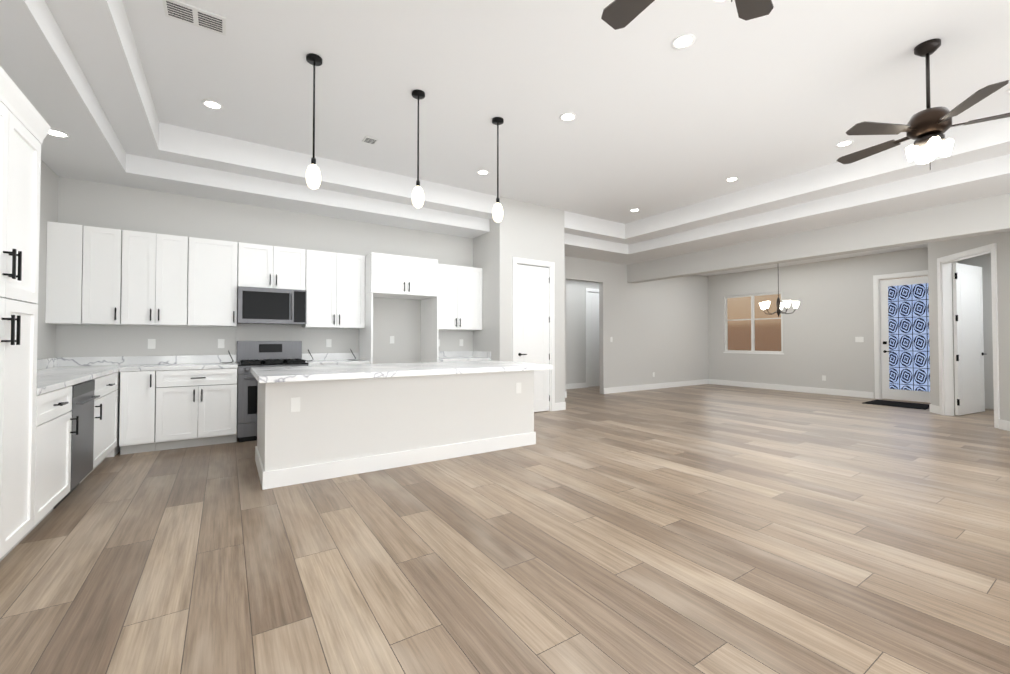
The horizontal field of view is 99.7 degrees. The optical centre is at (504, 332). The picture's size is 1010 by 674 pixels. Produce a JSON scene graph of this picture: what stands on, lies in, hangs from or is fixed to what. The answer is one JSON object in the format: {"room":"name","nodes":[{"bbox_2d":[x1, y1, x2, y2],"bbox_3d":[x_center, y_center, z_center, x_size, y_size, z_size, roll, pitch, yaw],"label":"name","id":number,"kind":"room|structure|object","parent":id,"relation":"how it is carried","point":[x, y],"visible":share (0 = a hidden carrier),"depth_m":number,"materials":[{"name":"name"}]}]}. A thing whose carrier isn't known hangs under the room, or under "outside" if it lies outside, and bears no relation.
{"room":"kitchen","nodes":[
{"label":"kitchen","id":0,"kind":"room"},
{"bbox_2d":[37,160,58,358],"bbox_3d":[-2.098,-0.291,0.313,0.120,2.990,10.970,1,-1,-33],"label":"wall","id":1,"kind":"structure","parent":0,"point":[46,338],"depth_m":4.28,"materials":[{"name":"grey paint"}]},
{"bbox_2d":[55,177,708,393],"bbox_3d":[0.419,-0.153,8.271,12.820,2.990,0.420,1,-1,-33],"label":"wall","id":2,"kind":"structure","parent":0,"point":[659,328],"depth_m":6.33,"materials":[{"name":"grey paint"}]},
{"bbox_2d":[45,221,87,324],"bbox_3d":[-4.624,-0.612,4.520,0.260,1.033,0.330,1,-1,-33],"label":"upper cabinet","id":3,"kind":"object","parent":2,"relation":"attached to","point":[64,267],"visible":0.77,"depth_m":4.38,"materials":[{"name":"white wood"}]},
{"bbox_2d":[82,226,121,324],"bbox_3d":[-4.373,-0.610,4.659,0.306,1.033,0.373,1,-1,-33],"label":"upper cabinet","id":4,"kind":"object","parent":2,"relation":"attached to","point":[102,278],"visible":0.98,"depth_m":4.55,"materials":[{"name":"white wood"}]},
{"bbox_2d":[148,339,155,348],"bbox_3d":[-4.154,0.128,5.010,0.070,0.115,0.007,1,-1,-33],"label":"electrical outlet","id":5,"kind":"object","parent":2,"relation":"attached to","point":[151,343],"depth_m":5.01,"materials":[{"name":"white plastic"}]},
{"bbox_2d":[121,230,188,325],"bbox_3d":[-4.000,-0.605,4.903,0.578,1.033,0.373,1,-1,-33],"label":"upper cabinet","id":6,"kind":"object","parent":2,"relation":"attached to","point":[154,279],"visible":1,"depth_m":4.78,"materials":[{"name":"white wood"}]},
{"bbox_2d":[188,237,237,326],"bbox_3d":[-3.553,-0.600,5.197,0.487,1.033,0.373,1,-1,-33],"label":"upper cabinet","id":7,"kind":"object","parent":2,"relation":"attached to","point":[212,279],"visible":1,"depth_m":5.08,"materials":[{"name":"white wood"}]},
{"bbox_2d":[218,339,224,347],"bbox_3d":[-3.586,0.134,5.382,0.070,0.115,0.007,1,-1,-33],"label":"electrical outlet","id":8,"kind":"object","parent":2,"relation":"attached to","point":[220,341],"depth_m":5.38,"materials":[{"name":"white plastic"}]},
{"bbox_2d":[237,242,305,289],"bbox_3d":[-3.029,-0.836,5.544,0.759,0.550,0.373,1,-1,-33],"label":"upper cabinet","id":9,"kind":"object","parent":2,"relation":"attached to","point":[266,266],"visible":0.81,"depth_m":5.41,"materials":[{"name":"white wood"}]},
{"bbox_2d":[237,286,306,324],"bbox_3d":[-3.003,-0.337,5.496,0.756,0.440,0.469,1,-1,-33],"label":"microwave","id":10,"kind":"object","parent":9,"relation":"attached to","point":[258,305],"visible":0.98,"depth_m":5.33,"materials":[{"name":"silver metal"}]},
{"bbox_2d":[221,349,355,362],"bbox_3d":[-2.846,0.303,5.747,1.629,0.156,0.204,1,-1,-33],"label":"cord","id":11,"kind":"object","parent":2,"relation":"attached to","point":[305,360],"visible":0.92,"depth_m":5.77,"materials":[{"name":"black plastic"}]},
{"bbox_2d":[326,339,331,346],"bbox_3d":[-2.516,0.146,6.084,0.070,0.115,0.007,1,-1,-33],"label":"electrical outlet","id":12,"kind":"object","parent":2,"relation":"attached to","point":[328,341],"depth_m":6.08,"materials":[{"name":"white plastic"}]},
{"bbox_2d":[302,249,364,328],"bbox_3d":[-2.388,-0.587,5.961,0.770,1.033,0.373,1,-1,-33],"label":"upper cabinet","id":13,"kind":"object","parent":2,"relation":"attached to","point":[334,285],"visible":1,"depth_m":5.83,"materials":[{"name":"white wood"}]},
{"bbox_2d":[365,252,437,299],"bbox_3d":[-1.570,-0.820,6.328,0.990,0.555,0.663,1,-1,-33],"label":"upper cabinet","id":14,"kind":"object","parent":2,"relation":"attached to","point":[397,276],"visible":0.98,"depth_m":6.06,"materials":[{"name":"white wood"}]},
{"bbox_2d":[438,264,481,329],"bbox_3d":[-0.843,-0.570,6.974,0.933,1.033,0.373,1,-1,-33],"label":"upper cabinet","id":15,"kind":"object","parent":2,"relation":"attached to","point":[460,296],"visible":0.85,"depth_m":6.88,"materials":[{"name":"white wood"}]},
{"bbox_2d":[603,379,708,393],"bbox_3d":[3.920,1.318,10.640,4.100,0.130,0.016,1,-1,-33],"label":"baseboard","id":16,"kind":"structure","parent":2,"relation":"attached to","point":[705,381],"depth_m":10.45,"materials":[{"name":"white wood"}]},
{"bbox_2d":[0,384,1009,673],"bbox_3d":[2.061,1.346,5.632,14.700,0.100,16.350,1,-1,-33],"label":"floor","id":17,"kind":"structure","parent":0,"point":[708,528],"depth_m":2.37,"materials":[{"name":"brown wood"}]},
{"bbox_2d":[0,66,50,560],"bbox_3d":[-2.737,-0.005,1.982,0.643,2.475,0.910,1,-1,-33],"label":"tall cabinet","id":18,"kind":"object","parent":17,"relation":"on","point":[25,127],"visible":1,"depth_m":2.28,"materials":[{"name":"white wood"}]},
{"bbox_2d":[12,386,78,549],"bbox_3d":[-3.173,0.807,2.633,0.643,0.874,0.693,1,-1,-33],"label":"base cabinet","id":19,"kind":"object","parent":17,"relation":"on","point":[54,418],"visible":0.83,"depth_m":2.76,"materials":[{"name":"white wood"}]},
{"bbox_2d":[54,380,99,508],"bbox_3d":[-3.533,0.820,3.186,0.649,0.868,0.612,1,-1,-33],"label":"dishwasher","id":20,"kind":"object","parent":17,"relation":"on","point":[82,441],"visible":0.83,"depth_m":3.30,"materials":[{"name":"black metal"}]},
{"bbox_2d":[79,372,119,483],"bbox_3d":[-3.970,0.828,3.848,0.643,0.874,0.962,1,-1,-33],"label":"base cabinet","id":21,"kind":"object","parent":17,"relation":"on","point":[105,419],"visible":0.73,"depth_m":3.97,"materials":[{"name":"white wood"}]},
{"bbox_2d":[36,356,124,394],"bbox_3d":[-3.773,0.315,3.546,0.630,0.140,2.865,1,-1,-33],"label":"countertop","id":22,"kind":"structure","parent":21,"relation":"on","point":[55,373],"depth_m":4.10,"materials":[{"name":"stone"}]},
{"bbox_2d":[123,355,237,371],"bbox_3d":[-3.706,0.339,4.941,1.015,0.140,0.605,1,-1,-33],"label":"countertop","id":23,"kind":"structure","parent":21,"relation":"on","point":[182,362],"depth_m":4.99,"materials":[{"name":"stone"}]},
{"bbox_2d":[119,371,155,454],"bbox_3d":[-4.013,0.843,4.708,0.287,0.874,0.643,1,-1,-33],"label":"base cabinet","id":24,"kind":"object","parent":17,"relation":"on","point":[137,411],"visible":0.92,"depth_m":4.49,"materials":[{"name":"white wood"}]},
{"bbox_2d":[155,368,236,450],"bbox_3d":[-3.581,0.848,4.991,0.740,0.874,0.643,1,-1,-33],"label":"base cabinet","id":25,"kind":"object","parent":17,"relation":"on","point":[196,407],"visible":1,"depth_m":4.75,"materials":[{"name":"white wood"}]},
{"bbox_2d":[237,341,307,441],"bbox_3d":[-2.944,0.697,5.390,0.756,1.190,0.670,1,-1,-33],"label":"range","id":26,"kind":"object","parent":17,"relation":"on","point":[250,354],"visible":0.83,"depth_m":5.13,"materials":[{"name":"silver metal"}]},
{"bbox_2d":[359,293,372,363],"bbox_3d":[-1.981,0.381,6.051,0.020,1.845,0.640,1,-1,-33],"label":"panel","id":27,"kind":"object","parent":17,"relation":"on","point":[365,334],"depth_m":5.94,"materials":[{"name":"white wood"}]},
{"bbox_2d":[255,370,535,489],"bbox_3d":[-1.076,0.841,4.608,2.752,0.874,1.036,1,-1,-33],"label":"kitchen island","id":28,"kind":"object","parent":17,"relation":"on","point":[309,431],"visible":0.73,"depth_m":3.98,"materials":[{"name":"white paint"}]},
{"bbox_2d":[251,360,551,382],"bbox_3d":[-1.015,0.377,4.522,2.840,0.050,1.300,1,-1,-33],"label":"island countertop","id":29,"kind":"structure","parent":28,"relation":"on","point":[298,373],"depth_m":4.05,"materials":[{"name":"stone"}]},
{"bbox_2d":[421,297,438,361],"bbox_3d":[-1.170,0.390,6.582,0.020,1.845,0.640,1,-1,-33],"label":"panel","id":30,"kind":"object","parent":17,"relation":"on","point":[429,329],"depth_m":6.54,"materials":[{"name":"white wood"}]},
{"bbox_2d":[863,400,928,409],"bbox_3d":[7.357,1.330,7.952,0.800,0.012,0.880,1,-1,-33],"label":"doormat","id":31,"kind":"object","parent":17,"relation":"on","point":[901,404],"visible":0.79,"depth_m":7.88,"materials":[{"name":"black rubber"}]},
{"bbox_3d":[-2.314,0.862,5.822,0.771,0.874,0.643,1,-1,-33],"label":"base cabinet","id":32,"kind":"object","parent":17,"relation":"on","visible":0},
{"bbox_2d":[302,353,369,365],"bbox_3d":[-2.324,0.355,5.847,0.773,0.140,0.605,1,-1,-33],"label":"countertop","id":33,"kind":"structure","parent":32,"relation":"on","point":[330,358],"depth_m":5.98,"materials":[{"name":"stone"}]},
{"bbox_3d":[-0.769,0.880,6.836,0.933,0.874,0.643,1,-1,-33],"label":"base cabinet","id":34,"kind":"object","parent":17,"relation":"on","visible":0},
{"bbox_2d":[438,351,490,361],"bbox_3d":[-0.779,0.372,6.861,0.935,0.140,0.605,1,-1,-33],"label":"countertop","id":35,"kind":"structure","parent":34,"relation":"on","point":[447,356],"depth_m":7.04,"materials":[{"name":"stone"}]},
{"bbox_2d":[0,0,1009,275],"bbox_3d":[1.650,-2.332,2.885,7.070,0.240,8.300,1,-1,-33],"label":"ceiling","id":36,"kind":"structure","parent":0,"point":[659,124],"depth_m":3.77,"materials":[{"name":"white paint"}]},
{"bbox_2d":[48,129,69,137],"bbox_3d":[-3.834,-1.705,3.642,0.170,0.005,0.170,1,-1,-33],"label":"recessed light","id":37,"kind":"object","parent":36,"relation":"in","point":[56,133],"visible":0.73,"depth_m":3.65,"materials":[{"name":"white"}]},
{"bbox_2d":[162,0,225,35],"bbox_3d":[-2.156,-2.203,2.969,0.350,0.012,0.200,1,-1,-33],"label":"ceiling vent","id":38,"kind":"object","parent":36,"relation":"in","point":[193,15],"visible":1,"depth_m":2.96,"materials":[{"name":"white metal"}]},
{"bbox_2d":[202,100,222,109],"bbox_3d":[-2.805,-2.188,4.086,0.170,0.005,0.170,1,-1,-33],"label":"recessed light","id":39,"kind":"object","parent":36,"relation":"in","point":[212,104],"visible":1,"depth_m":4.08,"materials":[{"name":"white"}]},
{"bbox_2d":[306,53,321,189],"bbox_3d":[-1.528,-1.675,3.408,0.120,1.054,0.120,1,-1,-33],"label":"pendant light","id":40,"kind":"object","parent":36,"relation":"hanging from","point":[313,177],"visible":1,"depth_m":3.39,"materials":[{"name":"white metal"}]},
{"bbox_2d":[362,136,377,144],"bbox_3d":[-1.521,-2.171,4.809,0.140,0.012,0.140,1,-1,-33],"label":"ceiling vent","id":41,"kind":"object","parent":36,"relation":"in","point":[369,140],"visible":0.96,"depth_m":4.80,"materials":[{"name":"white metal"}]},
{"bbox_2d":[412,89,424,207],"bbox_3d":[-0.793,-1.667,3.890,0.120,1.054,0.120,1,-1,-33],"label":"pendant light","id":42,"kind":"object","parent":36,"relation":"hanging from","point":[417,197],"visible":1,"depth_m":3.87,"materials":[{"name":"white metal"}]},
{"bbox_2d":[477,170,488,174],"bbox_3d":[-0.296,-2.159,5.731,0.170,0.005,0.170,1,-1,-33],"label":"recessed light","id":43,"kind":"object","parent":36,"relation":"in","point":[482,172],"visible":1,"depth_m":5.74,"materials":[{"name":"white plastic"}]},
{"bbox_2d":[492,117,503,222],"bbox_3d":[-0.073,-1.658,4.362,0.120,1.054,0.120,1,-1,-33],"label":"pendant light","id":44,"kind":"object","parent":36,"relation":"hanging from","point":[497,212],"visible":1,"depth_m":4.34,"materials":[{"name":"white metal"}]},
{"bbox_2d":[559,112,575,121],"bbox_3d":[0.636,-2.184,4.310,0.170,0.005,0.170,1,-1,-33],"label":"recessed light","id":45,"kind":"object","parent":36,"relation":"in","point":[567,116],"visible":1,"depth_m":4.30,"materials":[{"name":"white plastic"}]},
{"bbox_2d":[671,33,695,49],"bbox_3d":[1.349,-2.203,3.223,0.170,0.005,0.170,1,-1,-33],"label":"recessed light","id":46,"kind":"object","parent":36,"relation":"in","point":[682,41],"visible":1,"depth_m":3.22,"materials":[{"name":"white plastic"}]},
{"bbox_2d":[601,0,773,29],"bbox_3d":[0.833,-1.752,1.672,1.210,0.959,1.156,1,-1,-33],"label":"ceiling fan","id":47,"kind":"object","parent":36,"relation":"hanging from","point":[618,14],"visible":1,"depth_m":2.06,"materials":[{"name":"brown metal"}]},
{"bbox_2d":[725,177,738,181],"bbox_3d":[3.187,-2.155,5.982,0.170,0.005,0.170,1,-1,-33],"label":"recessed light","id":48,"kind":"object","parent":36,"relation":"in","point":[731,179],"visible":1,"depth_m":5.98,"materials":[{"name":"white"}]},
{"bbox_2d":[760,274,799,316],"bbox_3d":[5.623,-0.974,8.813,0.704,1.289,0.681,1,-1,-33],"label":"chandelier","id":49,"kind":"object","parent":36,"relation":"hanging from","point":[764,305],"visible":0.96,"depth_m":8.71,"materials":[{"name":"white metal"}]},
{"bbox_2d":[627,193,1009,283],"bbox_3d":[4.777,-1.435,7.329,0.250,0.420,6.571,1,-1,-33],"label":"header beam","id":50,"kind":"structure","parent":36,"relation":"attached to","point":[981,216],"depth_m":6.46,"materials":[{"name":"grey paint"}]},
{"bbox_2d":[835,140,853,146],"bbox_3d":[3.900,-2.174,4.896,0.170,0.005,0.170,1,-1,-33],"label":"recessed light","id":51,"kind":"object","parent":36,"relation":"in","point":[844,143],"visible":1,"depth_m":4.89,"materials":[{"name":"white plastic"}]},
{"bbox_2d":[836,38,1009,169],"bbox_3d":[3.253,-1.724,3.285,1.182,0.959,1.204,1,-1,-33],"label":"ceiling fan","id":52,"kind":"object","parent":36,"relation":"hanging from","point":[927,128],"visible":1,"depth_m":3.21,"materials":[{"name":"brown metal"}]},
{"bbox_2d":[473,197,564,402],"bbox_3d":[0.160,-0.402,7.522,1.340,3.460,1.155,1,-1,-33],"label":"wall block","id":53,"kind":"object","parent":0,"point":[521,229],"visible":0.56,"depth_m":6.99,"materials":[{"name":"grey paint"}]},
{"bbox_2d":[512,257,554,410],"bbox_3d":[0.449,0.056,7.074,0.860,2.530,0.138,1,-1,-33],"label":"door frame","id":54,"kind":"structure","parent":53,"relation":"attached to","point":[532,262],"depth_m":7.21,"materials":[{"name":"white wood"}]},
{"bbox_2d":[517,264,549,411],"bbox_3d":[0.460,0.100,7.067,0.690,2.418,0.140,1,-1,-33],"label":"pantry door","id":55,"kind":"structure","parent":54,"relation":"attached to","point":[533,317],"depth_m":7.08,"materials":[{"name":"white wood"}]},
{"bbox_2d":[555,402,565,409],"bbox_3d":[0.731,1.270,7.859,0.016,0.130,1.171,1,-1,-33],"label":"baseboard","id":56,"kind":"structure","parent":53,"relation":"attached to","point":[562,405],"depth_m":7.31,"materials":[{"name":"white wood"}]},
{"bbox_2d":[45,0,1009,244],"bbox_3d":[1.713,-2.186,2.923,7.820,0.530,8.900,1,-1,-33],"label":"step","id":57,"kind":"structure","parent":0,"point":[98,36],"depth_m":4.92,"materials":[{"name":"white paint"}]},
{"bbox_2d":[566,280,598,383],"bbox_3d":[2.332,-0.010,11.078,4.340,2.800,0.120,1,-1,-33],"label":"wall","id":58,"kind":"structure","parent":0,"point":[575,333],"depth_m":10.63,"materials":[{"name":"grey paint"}]},
{"bbox_2d":[566,383,585,388],"bbox_3d":[1.352,1.312,10.331,1.665,0.130,0.016,1,-1,-33],"label":"baseboard","id":59,"kind":"structure","parent":58,"relation":"attached to","point":[574,385],"depth_m":10.58,"materials":[{"name":"white wood"}]},
{"bbox_2d":[585,288,598,387],"bbox_3d":[2.437,0.126,11.134,1.000,2.530,0.138,1,-1,-33],"label":"door frame","id":60,"kind":"structure","parent":58,"relation":"attached to","point":[587,290],"depth_m":10.82,"materials":[{"name":"white wood"}]},
{"bbox_2d":[588,292,599,386],"bbox_3d":[2.438,0.170,11.121,0.830,2.418,0.140,1,-1,-33],"label":"hall door","id":61,"kind":"structure","parent":58,"relation":"in","point":[593,341],"depth_m":11.00,"materials":[{"name":"white wood"}]},
{"bbox_2d":[708,247,993,408],"bbox_3d":[7.846,-0.149,8.526,0.120,2.990,8.140,1,-1,-33],"label":"wall","id":62,"kind":"structure","parent":0,"point":[828,320],"depth_m":9.55,"materials":[{"name":"grey paint"}]},
{"bbox_2d":[723,292,783,353],"bbox_3d":[6.297,-0.229,10.842,0.092,1.510,1.470,1,-1,-33],"label":"window","id":63,"kind":"structure","parent":62,"relation":"in","point":[752,325],"depth_m":10.84,"materials":[{"name":"white"}]},
{"bbox_2d":[709,379,873,398],"bbox_3d":[6.616,1.311,10.253,0.016,0.130,3.540,1,-1,-33],"label":"baseboard","id":64,"kind":"structure","parent":62,"relation":"attached to","point":[862,394],"depth_m":9.93,"materials":[{"name":"white wood"}]},
{"bbox_2d":[855,337,863,341],"bbox_3d":[7.469,0.136,8.979,0.007,0.115,0.140,1,-1,-33],"label":"light switch","id":65,"kind":"object","parent":62,"relation":"attached to","point":[859,339],"depth_m":8.98,"materials":[{"name":"white plastic"}]},
{"bbox_2d":[873,270,927,398],"bbox_3d":[7.943,0.075,8.358,0.138,2.535,1.070,1,-1,-33],"label":"door frame","id":66,"kind":"structure","parent":62,"relation":"attached to","point":[877,333],"depth_m":8.71,"materials":[{"name":"white wood"}]},
{"bbox_2d":[880,276,930,402],"bbox_3d":[7.947,0.122,8.353,0.145,2.418,0.890,1,-1,-33],"label":"entry door","id":67,"kind":"structure","parent":62,"relation":"in","point":[905,344],"depth_m":8.39,"materials":[{"name":"white"}]},
{"bbox_2d":[952,261,957,407],"bbox_3d":[7.697,-0.168,7.459,1.300,2.990,0.120,1,-1,-33],"label":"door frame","id":68,"kind":"structure","parent":0,"point":[953,331],"depth_m":7.54,"materials":[{"name":"grey paint"}]},
{"bbox_2d":[928,231,1009,420],"bbox_3d":[6.803,-0.195,5.891,0.120,2.990,2.600,0,-1,17],"label":"wall","id":69,"kind":"structure","parent":0,"point":[938,249],"depth_m":5.83,"materials":[{"name":"grey paint"}]},
{"bbox_2d":[937,243,999,428],"bbox_3d":[6.930,0.043,6.340,0.138,2.530,1.160,0,-1,17],"label":"door frame","id":70,"kind":"structure","parent":69,"relation":"attached to","point":[945,337],"depth_m":6.80,"materials":[{"name":"white wood"}]},
{"bbox_2d":[929,404,1009,430],"bbox_3d":[6.738,1.236,5.886,0.016,0.130,2.600,0,-1,17],"label":"baseboard","id":71,"kind":"structure","parent":69,"relation":"attached to","point":[1004,424],"depth_m":5.75,"materials":[{"name":"white wood"}]},
{"bbox_2d":[953,263,986,414],"bbox_3d":[7.599,0.098,6.951,0.988,2.418,0.217,1,-1,-33],"label":"door","id":72,"kind":"structure","parent":69,"relation":"in","point":[969,354],"depth_m":6.92,"materials":[{"name":"white wood"}]},
{"label":"outside","id":73,"kind":"structure","parent":0,"visible":0},
{"bbox_2d":[727,276,920,350],"bbox_3d":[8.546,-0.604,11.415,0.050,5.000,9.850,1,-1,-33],"label":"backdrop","id":74,"kind":"structure","parent":73,"point":[739,332],"depth_m":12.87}
]}

